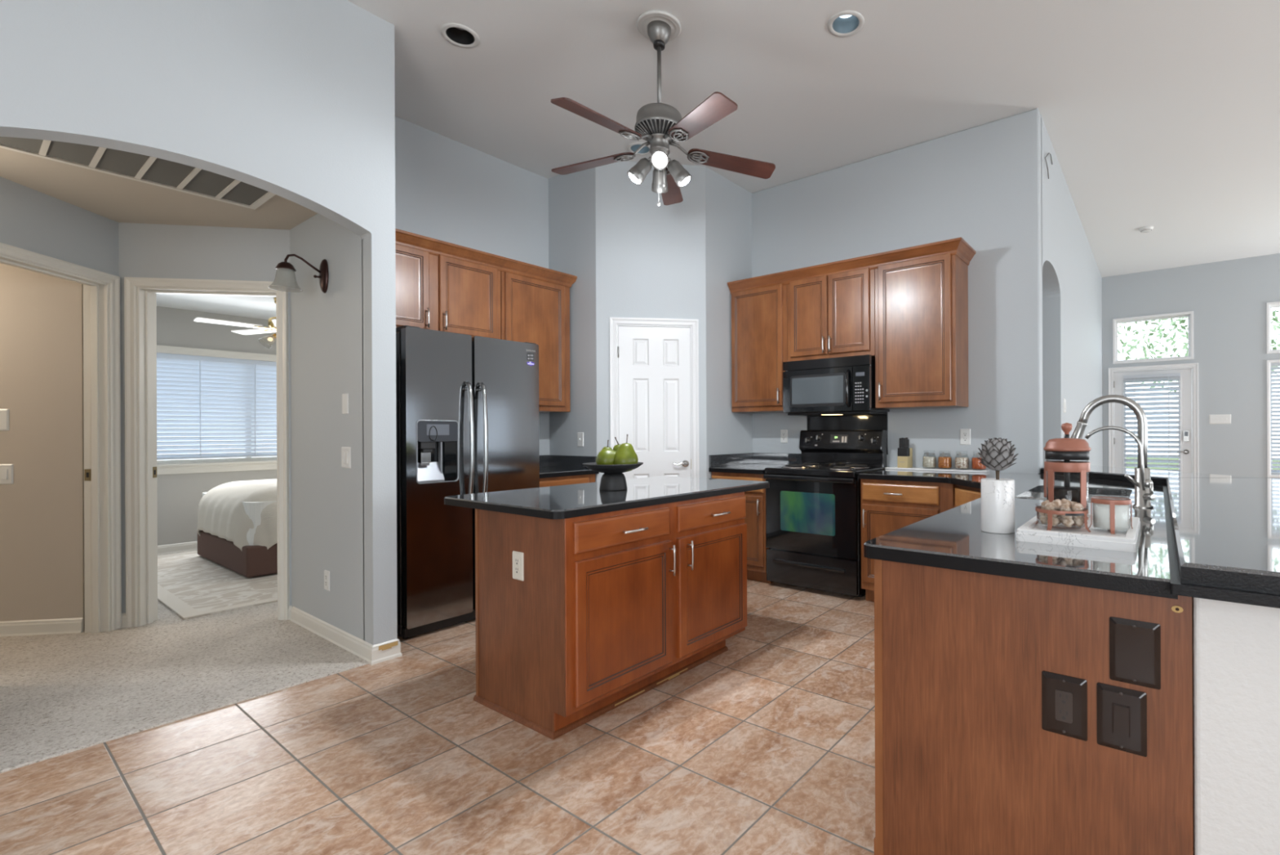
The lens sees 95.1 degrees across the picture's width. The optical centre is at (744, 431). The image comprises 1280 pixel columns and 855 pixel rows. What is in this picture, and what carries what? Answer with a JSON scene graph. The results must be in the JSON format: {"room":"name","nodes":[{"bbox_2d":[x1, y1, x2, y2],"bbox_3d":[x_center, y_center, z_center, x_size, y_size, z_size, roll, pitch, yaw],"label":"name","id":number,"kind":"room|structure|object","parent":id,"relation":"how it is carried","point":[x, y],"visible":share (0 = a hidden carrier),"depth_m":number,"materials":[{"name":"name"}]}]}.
{"room":"kitchen","nodes":[
{"label":"kitchen","id":0,"kind":"room"},
{"bbox_2d":[0,262,84,631],"bbox_3d":[-5.426,-0.475,3.344,2.800,3.420,0.080,0,0,-9],"label":"wall","id":1,"kind":"structure","parent":0,"point":[42,513],"depth_m":3.48,"materials":[{"name":"beige paint"}]},
{"bbox_2d":[0,408,8,430],"bbox_3d":[-4.489,-0.069,3.441,0.165,0.130,0.006,0,0,-9],"label":"blank plate","id":2,"kind":"object","parent":1,"relation":"attached to","point":[4,413],"visible":1,"depth_m":3.45,"materials":[{"name":"white plastic"}]},
{"bbox_2d":[0,463,13,484],"bbox_3d":[-4.447,0.256,3.444,0.125,0.120,0.012,0,0,-9],"label":"light switch","id":3,"kind":"object","parent":1,"relation":"attached to","point":[6,469],"visible":1,"depth_m":3.45,"materials":[{"name":"white plastic"}]},
{"bbox_2d":[0,617,83,636],"bbox_3d":[-5.362,1.187,3.303,2.700,0.096,0.017,0,0,-9],"label":"baseboard","id":4,"kind":"structure","parent":1,"relation":"attached to","point":[62,625],"depth_m":3.47,"materials":[{"name":"white paint"}]},
{"bbox_2d":[0,176,119,276],"bbox_3d":[-3.678,-0.483,1.709,0.120,3.420,3.800,0,0,-9],"label":"wall","id":5,"kind":"structure","parent":0,"point":[31,220],"depth_m":3.22,"materials":[{"name":"grey paint"}]},
{"bbox_2d":[0,242,121,632],"bbox_3d":[-3.880,0.133,3.124,0.143,2.189,0.914,0,0,-9],"label":"door frame","id":6,"kind":"structure","parent":5,"relation":"in","point":[101,290],"depth_m":3.51,"materials":[{"name":"white paint"}]},
{"bbox_2d":[0,147,317,229],"bbox_3d":[-4.596,-1.324,2.505,3.420,0.050,3.925,0,0,36],"label":"ceiling","id":7,"kind":"structure","parent":0,"point":[119,199],"depth_m":3.26,"materials":[{"name":"beige paint"}]},
{"bbox_2d":[0,136,275,209],"bbox_3d":[-2.964,-1.300,2.658,0.665,0.011,1.275,0,0,36],"label":"ceiling vent","id":8,"kind":"object","parent":7,"relation":"in","point":[157,171],"visible":0.56,"depth_m":2.87,"materials":[{"name":"metal"}]},
{"bbox_2d":[0,549,368,773],"bbox_3d":[-4.178,1.225,4.044,4.768,0.009,6.900,0,0,36],"label":"floor","id":9,"kind":"structure","parent":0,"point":[60,694],"depth_m":2.89,"materials":[{"name":"carpet"}]},
{"bbox_2d":[157,551,277,619],"bbox_3d":[-3.878,1.213,5.808,2.820,0.012,3.085,0,0,36],"label":"area rug","id":10,"kind":"object","parent":9,"relation":"on","point":[190,584],"visible":0.15,"depth_m":4.47,"materials":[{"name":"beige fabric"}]},
{"bbox_2d":[197,492,277,577],"bbox_3d":[-4.068,0.643,6.053,1.610,1.128,2.185,0,0,36],"label":"bed","id":11,"kind":"object","parent":10,"relation":"on","point":[252,561],"visible":0.24,"depth_m":4.83,"materials":[{"name":"wood"}]},
{"bbox_2d":[197,478,277,550],"bbox_3d":[-4.178,0.827,5.898,1.656,0.692,1.890,0,0,36],"label":"bedspread","id":12,"kind":"object","parent":11,"relation":"on","point":[221,513],"visible":0.3,"depth_m":4.94,"materials":[{"name":"beige fabric"}]},
{"bbox_2d":[0,0,397,644],"bbox_3d":[-3.119,-0.486,1.522,0.120,3.420,4.042,0,0,36],"label":"wall","id":13,"kind":"structure","parent":0,"point":[294,100],"depth_m":2.66,"materials":[{"name":"grey paint"}]},
{"bbox_2d":[118,222,291,613],"bbox_3d":[-3.420,-0.484,3.730,0.991,3.420,0.120,0,0,-9],"label":"wall","id":14,"kind":"structure","parent":0,"point":[144,250],"depth_m":3.66,"materials":[{"name":"grey paint"}]},
{"bbox_2d":[124,276,289,627],"bbox_3d":[-3.413,0.131,3.723,0.911,2.189,0.143,0,0,-9],"label":"door frame","id":15,"kind":"structure","parent":14,"relation":"in","point":[140,293],"depth_m":3.65,"materials":[{"name":"white paint"}]},
{"bbox_2d":[121,604,292,627],"bbox_3d":[-3.402,1.178,3.662,0.991,0.096,0.017,0,0,-9],"label":"baseboard","id":16,"kind":"structure","parent":14,"relation":"attached to","point":[123,615],"depth_m":3.59,"materials":[{"name":"white paint"}]},
{"bbox_2d":[155,293,275,319],"bbox_3d":[-3.677,-1.288,5.658,3.720,0.050,3.680,0,0,36],"label":"ceiling","id":17,"kind":"structure","parent":0,"point":[255,307],"depth_m":5.70,"materials":[{"name":"white paint"}]},
{"bbox_2d":[193,297,276,341],"bbox_3d":[-4.407,-1.015,5.440,1.203,0.487,1.154,0,0,36],"label":"ceiling fan","id":18,"kind":"object","parent":17,"relation":"hanging from","point":[259,328],"visible":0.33,"depth_m":5.32,"materials":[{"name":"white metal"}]},
{"bbox_2d":[155,306,276,545],"bbox_3d":[-6.180,-0.472,5.474,0.140,3.420,7.100,0,0,36],"label":"wall","id":19,"kind":"structure","parent":0,"point":[180,495],"depth_m":5.98,"materials":[{"name":"grey paint"}]},
{"bbox_2d":[157,540,197,554],"bbox_3d":[-5.153,1.186,6.761,0.017,0.096,3.620,0,0,36],"label":"baseboard","id":20,"kind":"structure","parent":19,"relation":"attached to","point":[192,545],"depth_m":5.88,"materials":[{"name":"white paint"}]},
{"bbox_2d":[156,344,276,474],"bbox_3d":[-5.486,-0.217,6.393,0.155,1.295,2.060,0,0,36],"label":"window","id":21,"kind":"structure","parent":19,"relation":"in","point":[242,464],"depth_m":6.12,"materials":[{"name":"white paint"}]},
{"bbox_2d":[156,352,276,459],"bbox_3d":[-5.469,-0.253,6.380,0.062,1.074,1.880,0,0,36],"label":"window blind","id":22,"kind":"object","parent":21,"relation":"attached to","point":[176,374],"visible":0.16,"depth_m":6.14,"materials":[{"name":"white plastic"}]},
{"bbox_2d":[289,213,371,639],"bbox_3d":[-2.476,-0.489,3.475,1.130,3.420,0.117,0,0,36],"label":"wall","id":23,"kind":"structure","parent":0,"point":[326,332],"depth_m":3.38,"materials":[{"name":"grey paint"}]},
{"bbox_2d":[275,253,328,293],"bbox_3d":[-2.549,-0.907,3.290,0.153,0.213,0.266,0,0,36],"label":"wall sconce","id":24,"kind":"object","parent":23,"relation":"attached to","point":[286,266],"visible":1,"depth_m":3.36,"materials":[{"name":"brown metal"}]},
{"bbox_2d":[324,569,329,591],"bbox_3d":[-2.456,0.874,3.389,0.072,0.115,0.008,0,0,36],"label":"wall outlet","id":25,"kind":"object","parent":23,"relation":"attached to","point":[326,573],"visible":1,"depth_m":3.38,"materials":[{"name":"white plastic"}]},
{"bbox_2d":[342,393,348,413],"bbox_3d":[-2.238,-0.155,3.229,0.075,0.115,0.007,0,0,36],"label":"blank plate","id":26,"kind":"object","parent":23,"relation":"attached to","point":[344,396],"visible":1,"depth_m":3.22,"materials":[{"name":"white plastic"}]},
{"bbox_2d":[289,606,402,664],"bbox_3d":[-2.392,1.173,3.420,1.198,0.096,0.151,0,0,36],"label":"baseboard","id":27,"kind":"structure","parent":23,"relation":"attached to","point":[391,649],"depth_m":3.19,"materials":[{"name":"white paint"}]},
{"bbox_2d":[341,446,351,467],"bbox_3d":[-2.233,0.145,3.224,0.118,0.118,0.012,0,0,36],"label":"light switch","id":28,"kind":"object","parent":23,"relation":"attached to","point":[345,451],"visible":1,"depth_m":3.21,"materials":[{"name":"white plastic"}]},
{"bbox_2d":[0,578,875,854],"bbox_3d":[0.614,1.257,4.024,12.900,0.100,12.650,0,0,36],"label":"floor","id":29,"kind":"structure","parent":0,"point":[766,745],"depth_m":2.07,"materials":[{"name":"tile"}]},
{"bbox_2d":[395,324,539,638],"bbox_3d":[-1.979,0.301,3.889,0.849,1.836,0.882,0,0,36],"label":"refrigerator","id":30,"kind":"object","parent":29,"relation":"on","point":[467,406],"visible":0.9,"depth_m":3.54,"materials":[{"name":"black metal"}]},
{"bbox_2d":[539,473,595,487],"bbox_3d":[-1.621,0.780,4.582,0.620,0.875,0.615,0,0,36],"label":"base cabinet","id":31,"kind":"object","parent":29,"relation":"on","point":[575,479],"visible":0.08,"depth_m":4.42,"materials":[{"name":"brown wood"}]},
{"bbox_2d":[539,454,599,478],"bbox_3d":[-1.628,0.273,4.589,0.645,0.139,0.638,0,0,36],"label":"countertop","id":32,"kind":"structure","parent":31,"relation":"on","point":[550,465],"depth_m":4.77,"materials":[{"name":"black stone"}]},
{"bbox_2d":[473,491,746,739],"bbox_3d":[-0.593,0.775,2.902,0.699,0.876,1.217,0,0,36],"label":"kitchen island","id":33,"kind":"object","parent":29,"relation":"on","point":[579,618],"visible":0.96,"depth_m":2.50,"materials":[{"name":"brown wood"}]},
{"bbox_2d":[514,557,519,574],"bbox_3d":[-0.956,0.564,2.421,0.034,0.068,0.003,0,0,36],"label":"receptacle","id":34,"kind":"object","parent":33,"relation":"attached to","point":[516,559],"depth_m":2.42,"materials":[{"name":"beige plastic"}]},
{"bbox_2d":[512,550,524,580],"bbox_3d":[-0.954,0.564,2.424,0.076,0.118,0.006,0,0,36],"label":"outlet plate","id":35,"kind":"object","parent":33,"relation":"attached to","point":[517,555],"depth_m":2.42,"materials":[{"name":"beige plastic"}]},
{"bbox_2d":[444,475,769,519],"bbox_3d":[-0.632,0.318,3.061,0.873,0.035,1.507,0,0,36],"label":"island countertop","id":36,"kind":"structure","parent":33,"relation":"on","point":[570,500],"depth_m":2.71,"materials":[{"name":"black stone"}]},
{"bbox_2d":[582,462,643,490],"bbox_3d":[-0.683,0.233,2.994,0.310,0.137,0.310,0,0,36],"label":"pedestal bowl","id":37,"kind":"object","parent":36,"relation":"on","point":[613,478],"visible":0.95,"depth_m":2.93,"materials":[{"name":"black"}]},
{"bbox_2d":[597,448,616,464],"bbox_3d":[-0.686,0.147,2.986,0.164,0.118,0.114,0,0,-39],"label":"pear","id":38,"kind":"object","parent":37,"relation":"in","point":[606,456],"visible":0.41,"depth_m":2.92,"materials":[{"name":"green food"}]},
{"bbox_2d":[613,434,638,471],"bbox_3d":[-0.618,0.110,2.972,0.134,0.191,0.131,0,0,37],"label":"pear","id":39,"kind":"object","parent":37,"relation":"in","point":[625,454],"visible":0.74,"depth_m":2.93,"materials":[{"name":"green food"}]},
{"bbox_2d":[711,471,774,582],"bbox_3d":[0.099,0.772,4.912,0.543,0.875,0.656,0,0,36],"label":"base cabinet","id":40,"kind":"object","parent":29,"relation":"on","point":[755,519],"visible":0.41,"depth_m":4.58,"materials":[{"name":"brown wood"}]},
{"bbox_2d":[708,452,801,474],"bbox_3d":[0.107,0.265,4.930,0.548,0.139,0.642,0,0,36],"label":"countertop","id":41,"kind":"structure","parent":40,"relation":"on","point":[750,462],"depth_m":5.06,"materials":[{"name":"black stone"}]},
{"bbox_2d":[763,429,886,596],"bbox_3d":[0.641,0.598,4.535,0.770,1.218,0.644,0,0,36],"label":"range","id":42,"kind":"object","parent":29,"relation":"on","point":[813,507],"visible":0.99,"depth_m":4.34,"materials":[{"name":"black metal"}]},
{"bbox_2d":[766,462,884,474],"bbox_3d":[0.628,0.284,4.519,0.770,0.045,0.544,0,0,36],"label":"cooktop","id":43,"kind":"object","parent":42,"relation":"in","point":[805,468],"depth_m":4.41,"materials":[{"name":"black"}]},
{"bbox_2d":[861,478,953,601],"bbox_3d":[1.234,0.767,4.098,0.635,0.875,0.656,0,0,36],"label":"base cabinet","id":44,"kind":"object","parent":29,"relation":"on","point":[887,506],"visible":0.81,"depth_m":3.92,"materials":[{"name":"brown wood"}]},
{"bbox_2d":[953,484,981,507],"bbox_3d":[1.817,0.714,3.430,1.088,0.775,1.030,0,0,36],"label":"base cabinet","id":45,"kind":"object","parent":29,"relation":"on","point":[962,495],"visible":0.11,"depth_m":3.53,"materials":[{"name":"brown wood"}]},
{"bbox_2d":[874,559,1193,854],"bbox_3d":[1.164,0.767,2.115,0.686,0.875,1.866,0,0,36],"label":"base cabinet","id":46,"kind":"object","parent":29,"relation":"on","point":[1014,716],"visible":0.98,"depth_m":1.35,"materials":[{"name":"brown wood"}]},
{"bbox_2d":[858,469,1177,599],"bbox_3d":[1.013,0.312,2.849,1.736,0.037,2.966,0,0,36],"label":"countertop","id":47,"kind":"structure","parent":46,"relation":"on","point":[953,538],"depth_m":1.49,"materials":[{"name":"black stone"}]},
{"bbox_2d":[980,477,1014,533],"bbox_3d":[0.747,0.218,1.705,0.092,0.153,0.092,0,0,36],"label":"vase","id":48,"kind":"object","parent":47,"relation":"on","point":[997,495],"visible":1,"depth_m":1.67,"materials":[{"name":"ceramic"}]},
{"bbox_2d":[977,437,1017,479],"bbox_3d":[0.747,0.106,1.704,0.112,0.175,0.111,0,0,-18],"label":"artichoke","id":49,"kind":"object","parent":48,"relation":"in","point":[996,454],"visible":1,"depth_m":1.67,"materials":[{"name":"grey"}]},
{"bbox_2d":[1015,513,1140,551],"bbox_3d":[0.966,0.278,1.655,0.270,0.032,0.435,0,0,36],"label":"marble tray","id":50,"kind":"object","parent":47,"relation":"on","point":[1126,540],"visible":0.71,"depth_m":1.51,"materials":[{"name":"stone"}]},
{"bbox_2d":[1035,505,1090,532],"bbox_3d":[0.887,0.239,1.616,0.132,0.065,0.133,0,0,18],"label":"glass bowl","id":51,"kind":"object","parent":50,"relation":"on","point":[1085,511],"visible":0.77,"depth_m":1.57,"materials":[{"name":"brown"}]},
{"bbox_2d":[1052,498,1062,510],"bbox_3d":[0.873,0.205,1.611,0.034,0.032,0.027,0,0,-40],"label":"lump","id":52,"kind":"object","parent":51,"relation":"in","point":[1058,503],"visible":0.73,"depth_m":1.60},
{"bbox_2d":[1062,518,1074,527],"bbox_3d":[0.884,0.247,1.575,0.028,0.027,0.028,0,0,28],"label":"lump","id":53,"kind":"object","parent":51,"relation":"in","point":[1068,522],"visible":1,"depth_m":1.56,"materials":[{"name":"food"}]},
{"bbox_2d":[1071,502,1084,511],"bbox_3d":[0.915,0.210,1.587,0.028,0.028,0.025,0,0,2],"label":"lump","id":54,"kind":"object","parent":51,"relation":"in","point":[1076,506],"visible":0.86,"depth_m":1.58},
{"bbox_2d":[1043,422,1091,523],"bbox_3d":[0.990,0.122,1.783,0.140,0.298,0.158,0,0,36],"label":"press","id":55,"kind":"object","parent":50,"relation":"on","point":[1066,448],"visible":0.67,"depth_m":1.73,"materials":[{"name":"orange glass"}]},
{"bbox_2d":[1088,496,1133,533],"bbox_3d":[1.000,0.211,1.575,0.093,0.120,0.093,0,0,-12],"label":"jar","id":56,"kind":"object","parent":50,"relation":"on","point":[1111,513],"visible":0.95,"depth_m":1.54,"materials":[{"name":"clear glass"}]},
{"bbox_2d":[1026,492,1129,502],"bbox_3d":[1.558,0.390,2.711,0.440,0.122,0.760,0,0,36],"label":"sink","id":57,"kind":"object","parent":47,"relation":"in","point":[1039,495],"visible":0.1,"depth_m":2.98,"materials":[{"name":"silver metal"}]},
{"bbox_2d":[1071,394,1155,508],"bbox_3d":[1.434,0.073,2.265,0.289,0.436,0.094,0,0,36],"label":"faucet","id":58,"kind":"object","parent":47,"relation":"on","point":[1144,485],"visible":0.94,"depth_m":2.21,"materials":[{"name":"silver metal"}]},
{"bbox_2d":[1040,465,1279,608],"bbox_3d":[1.844,0.278,2.601,1.307,0.060,3.617,0,0,36],"label":"bar","id":59,"kind":"object","parent":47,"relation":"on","point":[1223,531],"visible":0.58,"depth_m":1.45,"materials":[{"name":"black stone"}]},
{"bbox_2d":[1055,688,1072,723],"bbox_3d":[0.716,0.617,1.295,0.034,0.068,0.003,0,0,36],"label":"receptacle","id":60,"kind":"object","parent":46,"relation":"attached to","point":[1064,697],"depth_m":1.29,"materials":[{"name":"grey plastic"}]},
{"bbox_2d":[1041,670,1087,740],"bbox_3d":[0.719,0.617,1.299,0.090,0.135,0.009,0,0,36],"label":"outlet plate","id":61,"kind":"object","parent":46,"relation":"attached to","point":[1064,692],"depth_m":1.29,"materials":[{"name":"black plastic"}]},
{"bbox_2d":[1096,681,1146,756],"bbox_3d":[0.806,0.616,1.236,0.090,0.135,0.009,0,0,36],"label":"switch plate","id":62,"kind":"object","parent":46,"relation":"attached to","point":[1121,706],"depth_m":1.23,"materials":[{"name":"black plastic"}]},
{"bbox_2d":[395,115,549,454],"bbox_3d":[-2.214,-0.490,4.415,0.100,3.420,1.800,0,0,36],"label":"wall","id":63,"kind":"structure","parent":0,"point":[449,190],"depth_m":4.46,"materials":[{"name":"grey paint"}]},
{"bbox_2d":[395,243,501,339],"bbox_3d":[-2.222,-0.932,3.985,0.381,0.575,0.994,0,0,36],"label":"upper cabinet","id":64,"kind":"object","parent":63,"relation":"attached to","point":[442,293],"visible":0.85,"depth_m":3.96,"materials":[{"name":"brown wood"}]},
{"bbox_2d":[395,228,577,287],"bbox_3d":[-2.029,-1.243,4.262,0.382,0.095,1.671,0,0,36],"label":"crown molding","id":65,"kind":"structure","parent":64,"relation":"attached to","point":[435,246],"depth_m":4.16,"materials":[{"name":"brown wood"}]},
{"bbox_2d":[500,271,569,412],"bbox_3d":[-1.763,-0.692,4.655,0.345,1.060,0.616,0,0,36],"label":"upper cabinet","id":66,"kind":"object","parent":63,"relation":"attached to","point":[532,310],"visible":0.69,"depth_m":4.61,"materials":[{"name":"brown wood"}]},
{"bbox_2d":[548,167,596,481],"bbox_3d":[-1.453,-0.493,4.928,0.700,3.420,0.120,0,0,36],"label":"wall","id":67,"kind":"structure","parent":0,"point":[572,196],"depth_m":4.81,"materials":[{"name":"grey paint"}]},
{"bbox_2d":[577,431,583,446],"bbox_3d":[-1.368,0.066,4.784,0.074,0.118,0.017,0,0,36],"label":"light switch","id":68,"kind":"object","parent":67,"relation":"attached to","point":[580,434],"visible":1,"depth_m":4.78,"materials":[{"name":"white plastic"}]},
{"bbox_2d":[595,160,706,481],"bbox_3d":[-0.770,-0.496,4.790,0.891,3.420,0.100,0,0,-8],"label":"wall","id":69,"kind":"structure","parent":0,"point":[651,257],"depth_m":4.74,"materials":[{"name":"grey paint"}]},
{"bbox_2d":[539,454,596,468],"bbox_3d":[-1.638,0.255,4.596,0.620,0.102,0.638,0,0,36],"label":"backsplash","id":70,"kind":"structure","parent":69,"relation":"attached to","point":[545,460],"depth_m":4.88,"materials":[{"name":"black stone"}]},
{"bbox_2d":[609,316,699,479],"bbox_3d":[-0.741,0.142,4.769,0.721,2.142,0.131,0,0,-8],"label":"door","id":71,"kind":"structure","parent":69,"relation":"in","point":[654,362],"depth_m":4.75,"materials":[{"name":"white paint"}]},
{"bbox_2d":[705,166,752,478],"bbox_3d":[-0.154,-0.499,5.135,0.110,3.420,0.730,0,0,36],"label":"wall","id":72,"kind":"structure","parent":0,"point":[728,206],"depth_m":5.00,"materials":[{"name":"grey paint"}]},
{"bbox_2d":[346,0,1279,277],"bbox_3d":[0.598,-2.278,4.024,12.900,0.130,12.650,0,0,36],"label":"ceiling","id":73,"kind":"structure","parent":0,"point":[1164,115],"depth_m":3.70,"materials":[{"name":"white paint"}]},
{"bbox_2d":[440,22,479,48],"bbox_3d":[-1.585,-2.256,3.212,0.200,0.122,0.200,0,0,36],"label":"recessed light","id":74,"kind":"object","parent":73,"relation":"in","point":[459,35],"visible":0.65,"depth_m":3.26,"materials":[{"name":"grey paint"}]},
{"bbox_2d":[626,142,649,155],"bbox_3d":[-0.818,-2.259,4.504,0.200,0.122,0.200,0,0,36],"label":"recessed light","id":75,"kind":"object","parent":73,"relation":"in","point":[633,147],"visible":0.46,"depth_m":4.55,"materials":[{"name":"grey paint"}]},
{"bbox_2d":[551,9,775,205],"bbox_3d":[-0.494,-1.713,3.098,1.280,0.989,1.221,0,0,36],"label":"ceiling fan","id":76,"kind":"object","parent":73,"relation":"hanging from","point":[661,125],"visible":1,"depth_m":3.09,"materials":[{"name":"grey paint"}]},
{"bbox_2d":[826,10,864,37],"bbox_3d":[0.547,-2.265,3.133,0.200,0.122,0.200,0,0,36],"label":"recessed light","id":77,"kind":"object","parent":73,"relation":"in","point":[843,24],"visible":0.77,"depth_m":3.18,"materials":[{"name":"grey paint"}]},
{"bbox_2d":[751,108,1043,473],"bbox_3d":[1.040,-0.505,4.741,2.510,3.420,0.140,0,0,36],"label":"wall","id":78,"kind":"structure","parent":0,"point":[981,184],"depth_m":4.24,"materials":[{"name":"grey paint"}]},
{"bbox_2d":[708,452,801,466],"bbox_3d":[0.107,0.246,4.930,0.548,0.102,0.642,0,0,36],"label":"backsplash","id":79,"kind":"structure","parent":78,"relation":"attached to","point":[722,460],"depth_m":5.13,"materials":[{"name":"black stone"}]},
{"bbox_2d":[731,284,787,413],"bbox_3d":[0.193,-0.701,5.020,0.574,1.060,0.381,0,0,36],"label":"upper cabinet","id":80,"kind":"object","parent":78,"relation":"attached to","point":[759,316],"visible":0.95,"depth_m":4.90,"materials":[{"name":"brown wood"}]},
{"bbox_2d":[780,429,787,442],"bbox_3d":[0.348,0.043,5.147,0.072,0.116,0.008,0,0,36],"label":"wall outlet","id":81,"kind":"object","parent":78,"relation":"attached to","point":[784,433],"visible":1,"depth_m":5.14,"materials":[{"name":"white plastic"}]},
{"bbox_2d":[786,267,875,361],"bbox_3d":[0.736,-0.899,4.630,0.760,0.668,0.381,0,0,36],"label":"upper cabinet","id":82,"kind":"object","parent":78,"relation":"attached to","point":[833,315],"visible":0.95,"depth_m":4.48,"materials":[{"name":"brown wood"}]},
{"bbox_2d":[782,354,889,416],"bbox_3d":[0.713,-0.347,4.601,0.748,0.434,0.452,0,0,36],"label":"microwave","id":83,"kind":"object","parent":82,"relation":"attached to","point":[840,385],"visible":1,"depth_m":4.44,"materials":[{"name":"black plastic"}]},
{"bbox_2d":[727,236,975,294],"bbox_3d":[0.762,-1.256,4.613,1.981,0.095,0.382,0,0,36],"label":"crown molding","id":84,"kind":"structure","parent":82,"relation":"attached to","point":[958,246],"depth_m":4.32,"materials":[{"name":"brown wood"}]},
{"bbox_2d":[807,412,888,454],"bbox_3d":[0.839,0.004,4.795,0.733,0.365,0.005,0,0,36],"label":"backsplash panel","id":85,"kind":"object","parent":78,"relation":"attached to","point":[846,422],"visible":0.24,"depth_m":4.77,"materials":[{"name":"metal"}]},
{"bbox_2d":[875,253,968,408],"bbox_3d":[1.285,-0.706,4.237,0.586,1.060,0.381,0,0,36],"label":"upper cabinet","id":86,"kind":"object","parent":78,"relation":"attached to","point":[922,304],"visible":1,"depth_m":4.10,"materials":[{"name":"brown wood"}]},
{"bbox_2d":[885,466,989,472],"bbox_3d":[1.425,0.284,4.315,0.743,0.014,0.106,0,0,36],"label":"trim","id":87,"kind":"structure","parent":78,"relation":"attached to","point":[891,467],"depth_m":4.25,"materials":[{"name":"white paint"}]},
{"bbox_2d":[897,447,912,467],"bbox_3d":[1.234,0.202,4.450,0.082,0.152,0.091,0,0,42],"label":"knife block","id":88,"kind":"object","parent":87,"relation":"on","point":[904,458],"visible":1,"depth_m":4.42,"materials":[{"name":"beige wood"}]},
{"bbox_2d":[922,452,936,467],"bbox_3d":[1.388,0.210,4.342,0.098,0.133,0.098,0,0,36],"label":"jar","id":89,"kind":"object","parent":87,"relation":"on","point":[928,461],"visible":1,"depth_m":4.30,"materials":[{"name":"clear glass"}]},
{"bbox_2d":[937,452,951,467],"bbox_3d":[1.482,0.210,4.275,0.098,0.133,0.098,0,0,36],"label":"jar","id":90,"kind":"object","parent":87,"relation":"on","point":[944,461],"visible":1,"depth_m":4.24,"materials":[{"name":"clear glass"}]},
{"bbox_2d":[955,452,968,468],"bbox_3d":[1.581,0.209,4.204,0.098,0.133,0.098,0,0,36],"label":"jar","id":91,"kind":"object","parent":87,"relation":"on","point":[961,462],"visible":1,"depth_m":4.17,"materials":[{"name":"clear glass"}]},
{"bbox_2d":[972,453,986,469],"bbox_3d":[1.677,0.209,4.134,0.098,0.133,0.098,0,0,36],"label":"jar","id":92,"kind":"object","parent":87,"relation":"on","point":[975,461],"visible":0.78,"depth_m":4.10,"materials":[{"name":"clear glass"}]},
{"bbox_2d":[960,428,970,444],"bbox_3d":[1.618,0.040,4.237,0.074,0.118,0.008,0,0,36],"label":"wall outlet","id":93,"kind":"object","parent":78,"relation":"attached to","point":[965,433],"visible":1,"depth_m":4.23,"materials":[{"name":"white plastic"}]},
{"bbox_2d":[1040,115,1102,466],"bbox_3d":[3.386,-0.516,6.461,0.700,3.420,5.450,0,0,36],"label":"wall","id":94,"kind":"structure","parent":0,"point":[1072,278],"depth_m":5.20,"materials":[{"name":"grey paint"}]},
{"bbox_2d":[1102,253,1279,478],"bbox_3d":[7.350,-0.534,6.910,5.300,3.420,0.140,0,0,36],"label":"wall","id":95,"kind":"structure","parent":0,"point":[1228,300],"depth_m":7.59,"materials":[{"name":"grey paint"}]},
{"bbox_2d":[1112,311,1193,364],"bbox_3d":[5.695,-1.294,8.074,0.918,0.648,0.132,0,0,36],"label":"window","id":96,"kind":"structure","parent":95,"relation":"in","point":[1189,314],"depth_m":8.02,"materials":[{"name":"white paint"}]},
{"bbox_2d":[1107,362,1199,472],"bbox_3d":[5.696,0.133,8.072,1.026,2.102,0.162,0,0,36],"label":"door","id":97,"kind":"structure","parent":95,"relation":"in","point":[1189,440],"depth_m":7.85,"materials":[{"name":"white paint"}]},
{"bbox_2d":[1123,373,1180,471],"bbox_3d":[5.646,0.029,8.010,0.645,1.641,0.068,0,0,36],"label":"window blind","id":98,"kind":"object","parent":97,"relation":"attached to","point":[1167,376],"visible":0.66,"depth_m":7.97,"materials":[{"name":"white plastic"}]},
{"bbox_2d":[1208,413,1231,423],"bbox_3d":[6.256,-0.164,7.599,0.217,0.119,0.017,0,0,36],"label":"light switch","id":99,"kind":"object","parent":95,"relation":"attached to","point":[1221,418],"visible":1,"depth_m":7.59,"materials":[{"name":"white plastic"}]},
{"bbox_2d":[1266,301,1279,353],"bbox_3d":[7.274,-1.313,6.943,1.503,0.648,0.132,0,0,36],"label":"window","id":100,"kind":"structure","parent":95,"relation":"in","point":[1271,304],"depth_m":7.32,"materials":[{"name":"white paint"}]},
{"bbox_2d":[1266,359,1279,477],"bbox_3d":[7.279,-0.164,6.943,1.503,1.488,0.132,0,0,36],"label":"window","id":101,"kind":"structure","parent":95,"relation":"in","point":[1269,474],"depth_m":7.32,"materials":[{"name":"white paint"}]},
{"bbox_2d":[1270,362,1279,473],"bbox_3d":[7.263,-0.172,6.920,1.445,1.412,0.052,0,0,36],"label":"window blind","id":102,"kind":"object","parent":101,"relation":"attached to","point":[1273,366],"visible":1,"depth_m":7.31,"materials":[{"name":"white plastic"}]},
{"bbox_2d":[1191,596,1279,854],"bbox_3d":[1.724,0.758,2.044,0.304,0.889,2.373,0,0,36],"label":"wall","id":103,"kind":"structure","parent":0,"point":[1236,646],"depth_m":1.13,"materials":[{"name":"white paint"}]},
{"label":"outside","id":104,"kind":"structure","parent":0,"visible":0},
{"bbox_2d":[1125,457,1279,469],"bbox_3d":[14.557,1.618,20.299,28.000,0.250,30.050,0,0,36],"label":"ground","id":105,"kind":"structure","parent":104,"point":[1150,458],"depth_m":26.56,"materials":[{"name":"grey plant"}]},
{"bbox_2d":[1117,310,1279,391],"bbox_3d":[9.306,-1.069,11.746,3.388,5.091,3.443,0,0,36],"label":"tree","id":106,"kind":"object","parent":105,"relation":"on","point":[1182,320],"visible":0.12,"depth_m":12.13,"materials":[{"name":"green plant"}]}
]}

